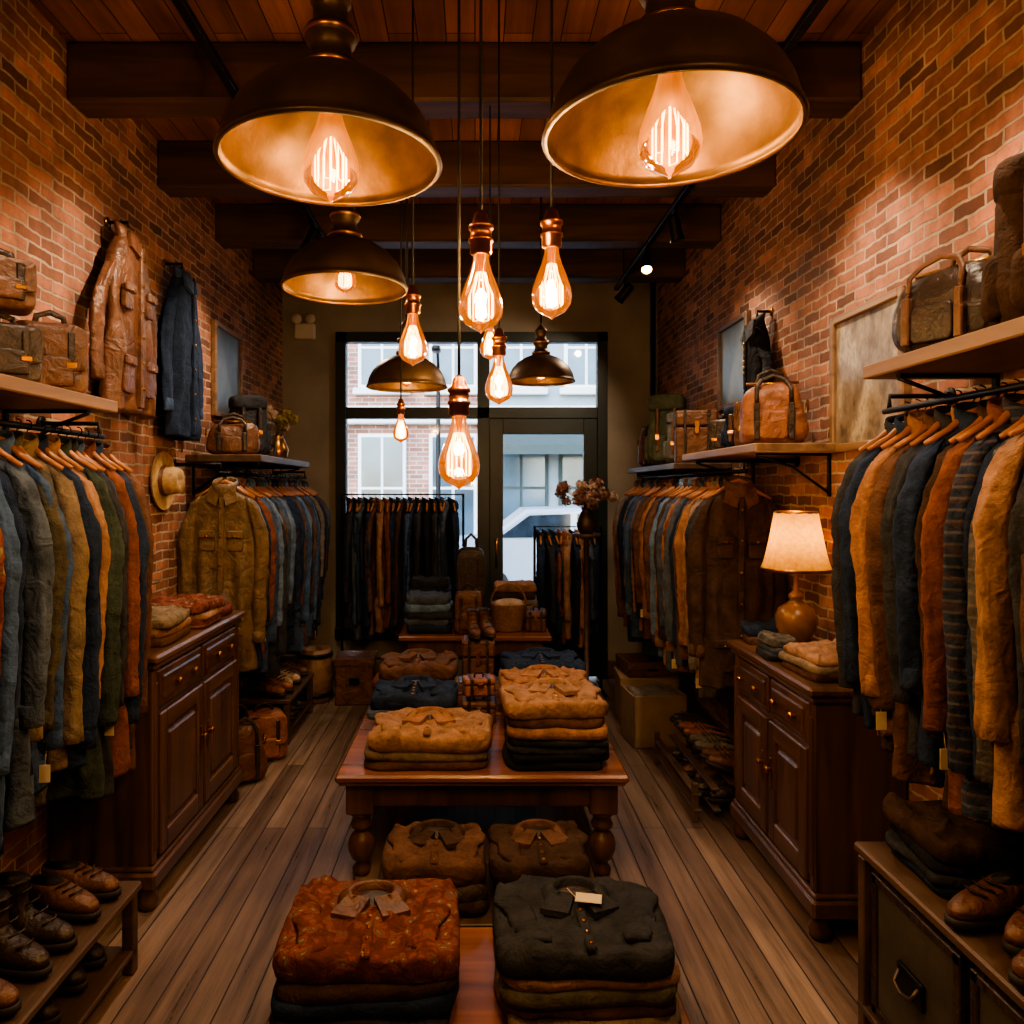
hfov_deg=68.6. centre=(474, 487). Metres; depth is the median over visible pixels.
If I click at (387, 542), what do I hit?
shirts
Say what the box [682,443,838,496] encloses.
wall shelf
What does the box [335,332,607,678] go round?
window
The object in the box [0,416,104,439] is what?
rail
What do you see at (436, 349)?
street lamp
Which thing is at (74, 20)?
ceiling
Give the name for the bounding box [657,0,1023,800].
wall
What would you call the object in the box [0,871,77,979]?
boots
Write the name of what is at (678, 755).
shoes
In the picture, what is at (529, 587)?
folded clothes
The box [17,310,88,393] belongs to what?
leather satchel
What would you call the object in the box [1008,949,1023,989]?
shoes
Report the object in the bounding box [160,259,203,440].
jacket
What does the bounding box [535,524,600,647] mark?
shirts
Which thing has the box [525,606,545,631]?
bag
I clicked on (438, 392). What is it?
street lamp
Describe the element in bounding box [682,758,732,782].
shoes
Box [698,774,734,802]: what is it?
shoes
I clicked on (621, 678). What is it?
cardboard box
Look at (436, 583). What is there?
folded clothes
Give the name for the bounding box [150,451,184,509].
straw hat
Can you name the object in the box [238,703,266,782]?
duffel bag
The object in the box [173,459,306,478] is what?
rail
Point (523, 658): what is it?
folded clothes
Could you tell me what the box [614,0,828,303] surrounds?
rail
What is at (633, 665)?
storage box
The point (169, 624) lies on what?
folded scarves
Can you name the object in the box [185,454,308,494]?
wall shelf
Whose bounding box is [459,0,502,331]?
pendant
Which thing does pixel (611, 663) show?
baseboard
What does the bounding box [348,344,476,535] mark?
building
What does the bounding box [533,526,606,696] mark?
clothing rack
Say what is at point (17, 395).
wall shelf
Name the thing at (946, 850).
folded clothes
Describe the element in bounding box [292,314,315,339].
emergency light
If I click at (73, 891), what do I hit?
shoes
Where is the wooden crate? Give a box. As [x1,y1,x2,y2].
[460,863,493,926]
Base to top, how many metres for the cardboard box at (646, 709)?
0.364 m
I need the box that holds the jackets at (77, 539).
[0,416,153,856]
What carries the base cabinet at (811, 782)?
on the floor
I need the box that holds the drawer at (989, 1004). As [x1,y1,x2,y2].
[970,967,1023,1023]
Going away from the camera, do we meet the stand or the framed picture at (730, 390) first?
the framed picture at (730, 390)
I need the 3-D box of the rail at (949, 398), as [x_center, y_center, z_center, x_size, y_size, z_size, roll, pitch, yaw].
[1.520,-0.299,1.975,0.221,0.091,1.250,0,0,0]
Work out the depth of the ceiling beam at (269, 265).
5.80 m
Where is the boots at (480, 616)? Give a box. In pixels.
[467,607,495,639]
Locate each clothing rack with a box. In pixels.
[341,494,463,659]
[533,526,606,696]
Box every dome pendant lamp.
[213,0,441,206]
[279,206,407,304]
[366,198,447,392]
[509,197,574,386]
[541,0,809,187]
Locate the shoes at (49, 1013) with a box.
[28,998,60,1023]
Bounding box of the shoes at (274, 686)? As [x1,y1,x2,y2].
[249,676,293,697]
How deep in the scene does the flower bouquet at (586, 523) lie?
5.79 m
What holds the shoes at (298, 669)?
on the shoe rack at (244, 697)
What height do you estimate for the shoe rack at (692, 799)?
0.340 m
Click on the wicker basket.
(508, 613)
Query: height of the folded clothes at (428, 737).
0.189 m
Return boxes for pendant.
[393,200,408,442]
[398,0,426,365]
[438,0,479,489]
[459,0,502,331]
[480,106,495,359]
[485,0,512,404]
[531,0,571,318]
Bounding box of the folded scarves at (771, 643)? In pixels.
[755,631,798,662]
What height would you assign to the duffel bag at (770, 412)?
0.378 m
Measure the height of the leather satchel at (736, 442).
0.313 m
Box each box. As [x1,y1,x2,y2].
[334,650,377,705]
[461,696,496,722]
[462,635,494,694]
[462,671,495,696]
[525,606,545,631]
[614,666,678,724]
[616,653,674,677]
[621,683,686,748]
[673,409,718,462]
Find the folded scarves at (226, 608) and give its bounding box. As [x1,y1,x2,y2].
[219,595,232,616]
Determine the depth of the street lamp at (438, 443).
15.26 m
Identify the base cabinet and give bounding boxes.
[49,610,244,911]
[727,639,906,941]
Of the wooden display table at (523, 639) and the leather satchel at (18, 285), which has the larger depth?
the wooden display table at (523, 639)
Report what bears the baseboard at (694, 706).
attached to the wall at (860, 200)
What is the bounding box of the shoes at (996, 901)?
[944,870,1023,955]
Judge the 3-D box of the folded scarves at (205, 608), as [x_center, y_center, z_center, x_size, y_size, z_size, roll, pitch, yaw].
[-1.443,0.596,3.682,0.356,0.147,0.315,0,0,0]
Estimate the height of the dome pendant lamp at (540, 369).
1.280 m
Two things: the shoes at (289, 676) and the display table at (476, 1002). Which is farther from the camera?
the shoes at (289, 676)
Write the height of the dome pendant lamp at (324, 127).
1.236 m
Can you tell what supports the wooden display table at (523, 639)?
on the floor
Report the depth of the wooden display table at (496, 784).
3.27 m
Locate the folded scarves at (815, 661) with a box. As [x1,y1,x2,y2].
[781,638,838,682]
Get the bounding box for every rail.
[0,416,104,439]
[171,0,325,247]
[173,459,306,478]
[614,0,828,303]
[637,456,799,478]
[881,381,1023,414]
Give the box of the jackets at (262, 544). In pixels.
[176,469,329,678]
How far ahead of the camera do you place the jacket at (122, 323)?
3.39 m
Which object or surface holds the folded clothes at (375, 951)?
on the display table at (476, 1002)
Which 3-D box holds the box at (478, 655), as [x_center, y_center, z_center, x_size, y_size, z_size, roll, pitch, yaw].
[0.020,1.068,4.548,0.198,0.324,0.221,0,0,0]
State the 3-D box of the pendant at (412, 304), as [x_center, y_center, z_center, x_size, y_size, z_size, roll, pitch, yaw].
[-0.194,-1.130,2.340,0.092,1.500,0.092,0,0,0]
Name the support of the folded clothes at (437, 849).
on the wooden crate
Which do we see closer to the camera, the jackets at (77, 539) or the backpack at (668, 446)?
the jackets at (77, 539)
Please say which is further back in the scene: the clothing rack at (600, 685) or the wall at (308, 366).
the wall at (308, 366)
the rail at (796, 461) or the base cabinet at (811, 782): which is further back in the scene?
the rail at (796, 461)
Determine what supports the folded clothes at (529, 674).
on the wooden display table at (496, 784)
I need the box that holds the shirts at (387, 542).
[343,492,459,639]
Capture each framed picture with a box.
[211,319,242,418]
[717,310,750,411]
[829,285,910,451]
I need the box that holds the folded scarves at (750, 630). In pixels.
[739,618,778,645]
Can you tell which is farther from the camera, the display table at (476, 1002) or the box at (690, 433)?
the box at (690, 433)
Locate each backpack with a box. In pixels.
[228,393,270,454]
[643,392,686,464]
[662,409,683,462]
[719,404,733,447]
[979,149,1023,323]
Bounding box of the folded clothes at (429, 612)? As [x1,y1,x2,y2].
[403,590,453,633]
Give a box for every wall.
[0,0,281,875]
[282,283,656,675]
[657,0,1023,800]
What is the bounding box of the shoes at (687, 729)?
[676,719,726,737]
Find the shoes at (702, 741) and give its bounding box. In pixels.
[687,731,733,751]
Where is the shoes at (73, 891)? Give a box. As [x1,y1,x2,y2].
[28,860,120,921]
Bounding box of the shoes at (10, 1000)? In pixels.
[0,978,21,1017]
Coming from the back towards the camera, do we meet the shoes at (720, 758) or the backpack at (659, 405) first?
the backpack at (659, 405)
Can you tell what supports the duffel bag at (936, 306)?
on the wall shelf at (985, 353)
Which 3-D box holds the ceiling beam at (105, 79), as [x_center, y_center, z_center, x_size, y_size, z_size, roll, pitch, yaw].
[-0.045,-1.755,3.235,3.350,0.250,0.170,0,0,0]
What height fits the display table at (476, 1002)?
0.170 m
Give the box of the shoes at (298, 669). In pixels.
[280,660,308,677]
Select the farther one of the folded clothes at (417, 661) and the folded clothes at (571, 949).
the folded clothes at (417, 661)
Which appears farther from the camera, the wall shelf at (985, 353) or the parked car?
the parked car
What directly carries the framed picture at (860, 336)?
attached to the wall at (860, 200)
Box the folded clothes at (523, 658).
[499,647,584,686]
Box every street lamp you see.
[431,345,440,368]
[436,391,439,406]
[436,419,440,498]
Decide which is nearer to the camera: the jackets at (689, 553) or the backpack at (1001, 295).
the backpack at (1001, 295)
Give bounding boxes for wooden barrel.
[297,645,332,703]
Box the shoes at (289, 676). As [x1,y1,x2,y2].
[276,668,301,687]
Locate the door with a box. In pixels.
[490,418,596,676]
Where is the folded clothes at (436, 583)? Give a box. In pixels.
[409,575,450,591]
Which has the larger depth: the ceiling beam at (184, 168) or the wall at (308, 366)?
the wall at (308, 366)
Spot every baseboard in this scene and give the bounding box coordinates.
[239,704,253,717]
[332,660,616,678]
[678,684,716,720]
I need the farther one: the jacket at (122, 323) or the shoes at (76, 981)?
the jacket at (122, 323)
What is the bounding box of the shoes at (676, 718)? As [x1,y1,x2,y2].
[669,711,716,726]
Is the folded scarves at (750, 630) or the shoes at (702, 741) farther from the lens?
the shoes at (702, 741)
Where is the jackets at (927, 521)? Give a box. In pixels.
[831,379,1023,832]
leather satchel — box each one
[0,248,38,316]
[0,312,43,382]
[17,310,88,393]
[243,701,287,760]
[266,420,275,456]
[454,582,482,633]
[456,533,485,606]
[707,414,724,449]
[733,401,745,445]
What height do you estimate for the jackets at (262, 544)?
1.321 m
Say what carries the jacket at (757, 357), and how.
hanging from the wall at (860, 200)
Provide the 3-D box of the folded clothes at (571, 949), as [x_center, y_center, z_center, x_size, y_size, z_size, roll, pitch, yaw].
[0.320,1.394,2.300,0.547,0.272,0.455,0,0,0]
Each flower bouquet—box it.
[265,402,297,457]
[554,476,617,533]
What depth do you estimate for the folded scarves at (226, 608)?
3.97 m
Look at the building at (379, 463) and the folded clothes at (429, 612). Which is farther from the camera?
the building at (379, 463)
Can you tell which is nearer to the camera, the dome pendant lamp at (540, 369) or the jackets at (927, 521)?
the jackets at (927, 521)
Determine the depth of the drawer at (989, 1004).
1.75 m
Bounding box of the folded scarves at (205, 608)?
[151,592,222,629]
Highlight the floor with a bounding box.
[83,677,857,1023]
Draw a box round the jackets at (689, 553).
[612,467,787,697]
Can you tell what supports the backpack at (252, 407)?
on the wall shelf at (243, 461)
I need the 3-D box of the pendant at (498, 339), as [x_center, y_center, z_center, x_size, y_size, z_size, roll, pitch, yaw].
[0.083,-1.083,2.590,0.097,1.595,0.097,0,0,0]
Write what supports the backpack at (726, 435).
on the wall shelf at (754, 451)
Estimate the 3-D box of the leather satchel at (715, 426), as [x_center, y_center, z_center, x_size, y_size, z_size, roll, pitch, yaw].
[1.463,-0.322,4.367,0.202,0.243,0.131,0,0,33]
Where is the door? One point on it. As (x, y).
(587, 427)
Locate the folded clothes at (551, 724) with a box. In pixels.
[498,678,610,770]
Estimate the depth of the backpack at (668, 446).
5.14 m
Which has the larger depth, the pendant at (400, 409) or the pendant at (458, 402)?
the pendant at (400, 409)
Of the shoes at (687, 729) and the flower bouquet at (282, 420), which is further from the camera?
the flower bouquet at (282, 420)
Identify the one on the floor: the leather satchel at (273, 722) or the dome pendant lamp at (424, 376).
the leather satchel at (273, 722)
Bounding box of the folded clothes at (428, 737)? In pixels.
[364,706,492,770]
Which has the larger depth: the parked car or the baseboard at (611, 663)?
the parked car
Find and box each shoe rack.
[0,881,141,1023]
[239,672,313,744]
[654,708,733,822]
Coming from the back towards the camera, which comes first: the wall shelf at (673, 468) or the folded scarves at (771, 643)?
the wall shelf at (673, 468)
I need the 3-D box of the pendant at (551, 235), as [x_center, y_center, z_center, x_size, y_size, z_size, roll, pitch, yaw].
[0.183,-1.141,1.790,0.097,1.479,0.097,0,0,0]
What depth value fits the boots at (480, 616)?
4.53 m
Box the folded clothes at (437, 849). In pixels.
[381,819,488,916]
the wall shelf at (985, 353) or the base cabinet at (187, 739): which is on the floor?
the base cabinet at (187, 739)
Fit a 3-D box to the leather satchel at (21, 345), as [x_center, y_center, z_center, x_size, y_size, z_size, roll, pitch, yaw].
[-1.533,-0.452,2.413,0.241,0.243,0.182,0,0,-40]
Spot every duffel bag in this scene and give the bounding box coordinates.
[205,412,260,453]
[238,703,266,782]
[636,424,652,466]
[736,368,810,443]
[893,246,997,352]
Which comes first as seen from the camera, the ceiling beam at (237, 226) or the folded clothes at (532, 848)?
the folded clothes at (532, 848)
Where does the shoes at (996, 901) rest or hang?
on the wooden cabinet at (984, 949)
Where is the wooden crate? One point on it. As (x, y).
(486, 920)
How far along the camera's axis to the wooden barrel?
5.89 m
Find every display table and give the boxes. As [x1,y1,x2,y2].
[266,927,690,1023]
[335,683,628,876]
[398,617,551,682]
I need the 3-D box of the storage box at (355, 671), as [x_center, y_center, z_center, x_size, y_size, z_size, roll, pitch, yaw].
[-0.950,1.516,5.998,0.316,0.368,0.300,0,0,-3]
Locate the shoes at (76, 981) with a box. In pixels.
[53,942,106,993]
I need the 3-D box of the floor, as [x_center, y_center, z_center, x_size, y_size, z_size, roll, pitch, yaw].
[-0.045,1.750,2.850,3.750,0.100,8.100,0,0,0]
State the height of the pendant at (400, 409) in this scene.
1.682 m
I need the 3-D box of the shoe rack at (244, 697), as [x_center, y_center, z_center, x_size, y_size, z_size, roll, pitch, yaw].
[-1.440,1.550,5.325,0.440,0.300,0.750,0,0,0]
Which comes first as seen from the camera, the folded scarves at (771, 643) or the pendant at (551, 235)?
the pendant at (551, 235)
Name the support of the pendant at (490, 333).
hanging from the ceiling
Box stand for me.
[572,533,600,679]
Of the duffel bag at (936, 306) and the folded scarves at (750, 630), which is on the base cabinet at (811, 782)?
the folded scarves at (750, 630)
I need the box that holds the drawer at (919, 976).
[871,872,976,1023]
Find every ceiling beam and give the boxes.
[67,42,861,117]
[157,141,775,196]
[215,204,720,248]
[253,249,684,282]
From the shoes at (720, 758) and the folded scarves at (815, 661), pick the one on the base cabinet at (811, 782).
the folded scarves at (815, 661)
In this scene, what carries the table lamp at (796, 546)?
on the base cabinet at (811, 782)
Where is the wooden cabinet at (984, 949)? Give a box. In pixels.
[854,841,1023,1023]
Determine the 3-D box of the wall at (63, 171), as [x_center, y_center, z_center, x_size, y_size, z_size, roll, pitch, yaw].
[-1.820,-0.090,2.850,0.200,3.580,8.100,0,0,0]
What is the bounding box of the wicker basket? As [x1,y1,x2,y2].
[490,583,526,631]
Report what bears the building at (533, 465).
on the sidewalk
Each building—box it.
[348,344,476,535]
[490,344,595,519]
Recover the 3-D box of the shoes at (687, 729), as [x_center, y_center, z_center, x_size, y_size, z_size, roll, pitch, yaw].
[1.322,1.435,4.378,0.267,0.140,0.185,0,0,0]
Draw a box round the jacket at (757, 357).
[740,307,773,393]
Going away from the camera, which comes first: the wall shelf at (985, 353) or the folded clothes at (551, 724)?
the wall shelf at (985, 353)
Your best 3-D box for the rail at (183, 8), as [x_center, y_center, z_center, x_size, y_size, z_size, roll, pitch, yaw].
[-0.967,-1.627,3.250,0.136,0.506,4.100,0,0,0]
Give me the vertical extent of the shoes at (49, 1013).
0.114 m
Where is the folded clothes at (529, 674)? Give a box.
[498,664,589,722]
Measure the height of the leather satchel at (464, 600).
0.359 m
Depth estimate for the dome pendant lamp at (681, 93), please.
1.50 m
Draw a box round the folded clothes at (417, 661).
[374,648,458,683]
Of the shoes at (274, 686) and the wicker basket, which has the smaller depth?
the shoes at (274, 686)
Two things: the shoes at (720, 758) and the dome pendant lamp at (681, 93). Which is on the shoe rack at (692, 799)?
the shoes at (720, 758)
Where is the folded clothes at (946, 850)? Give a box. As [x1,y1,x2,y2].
[885,795,1023,899]
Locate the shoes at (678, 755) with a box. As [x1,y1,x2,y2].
[671,743,702,765]
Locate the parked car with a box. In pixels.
[459,506,581,580]
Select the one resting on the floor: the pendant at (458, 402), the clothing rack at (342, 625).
the clothing rack at (342, 625)
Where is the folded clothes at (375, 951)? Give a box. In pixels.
[268,876,461,1023]
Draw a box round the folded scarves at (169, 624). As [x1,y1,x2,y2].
[150,605,192,647]
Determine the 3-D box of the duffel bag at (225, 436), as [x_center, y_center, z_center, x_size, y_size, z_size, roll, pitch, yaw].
[-1.488,-0.336,4.622,0.323,0.271,0.216,0,0,-14]
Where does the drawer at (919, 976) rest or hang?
in the wooden cabinet at (984, 949)
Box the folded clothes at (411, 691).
[366,675,458,725]
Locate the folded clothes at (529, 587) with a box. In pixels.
[493,579,538,622]
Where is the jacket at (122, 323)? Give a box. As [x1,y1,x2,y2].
[88,217,157,419]
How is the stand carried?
on the floor
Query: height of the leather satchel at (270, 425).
0.336 m
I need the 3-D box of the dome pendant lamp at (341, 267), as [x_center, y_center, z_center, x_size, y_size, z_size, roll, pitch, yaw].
[-0.440,-1.268,2.540,0.430,1.224,0.430,0,0,0]
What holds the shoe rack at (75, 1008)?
on the floor
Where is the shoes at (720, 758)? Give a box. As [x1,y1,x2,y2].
[699,745,733,773]
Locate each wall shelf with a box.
[0,373,117,433]
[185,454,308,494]
[628,463,731,477]
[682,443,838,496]
[863,316,1023,404]
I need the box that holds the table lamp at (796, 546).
[760,511,832,641]
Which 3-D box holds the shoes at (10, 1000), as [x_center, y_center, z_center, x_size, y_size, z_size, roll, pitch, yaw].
[-1.343,1.285,1.932,0.292,0.209,0.230,0,0,0]
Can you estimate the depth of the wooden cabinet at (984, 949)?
2.10 m
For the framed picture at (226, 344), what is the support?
attached to the wall at (63, 171)
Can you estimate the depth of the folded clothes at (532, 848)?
2.83 m
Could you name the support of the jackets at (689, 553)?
hanging from the rail at (796, 461)
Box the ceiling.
[29,0,897,204]
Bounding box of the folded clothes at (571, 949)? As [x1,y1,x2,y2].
[490,875,680,1023]
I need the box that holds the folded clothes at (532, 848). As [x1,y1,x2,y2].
[489,819,591,884]
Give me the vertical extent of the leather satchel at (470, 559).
0.684 m
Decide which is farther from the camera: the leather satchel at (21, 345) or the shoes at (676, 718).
the shoes at (676, 718)

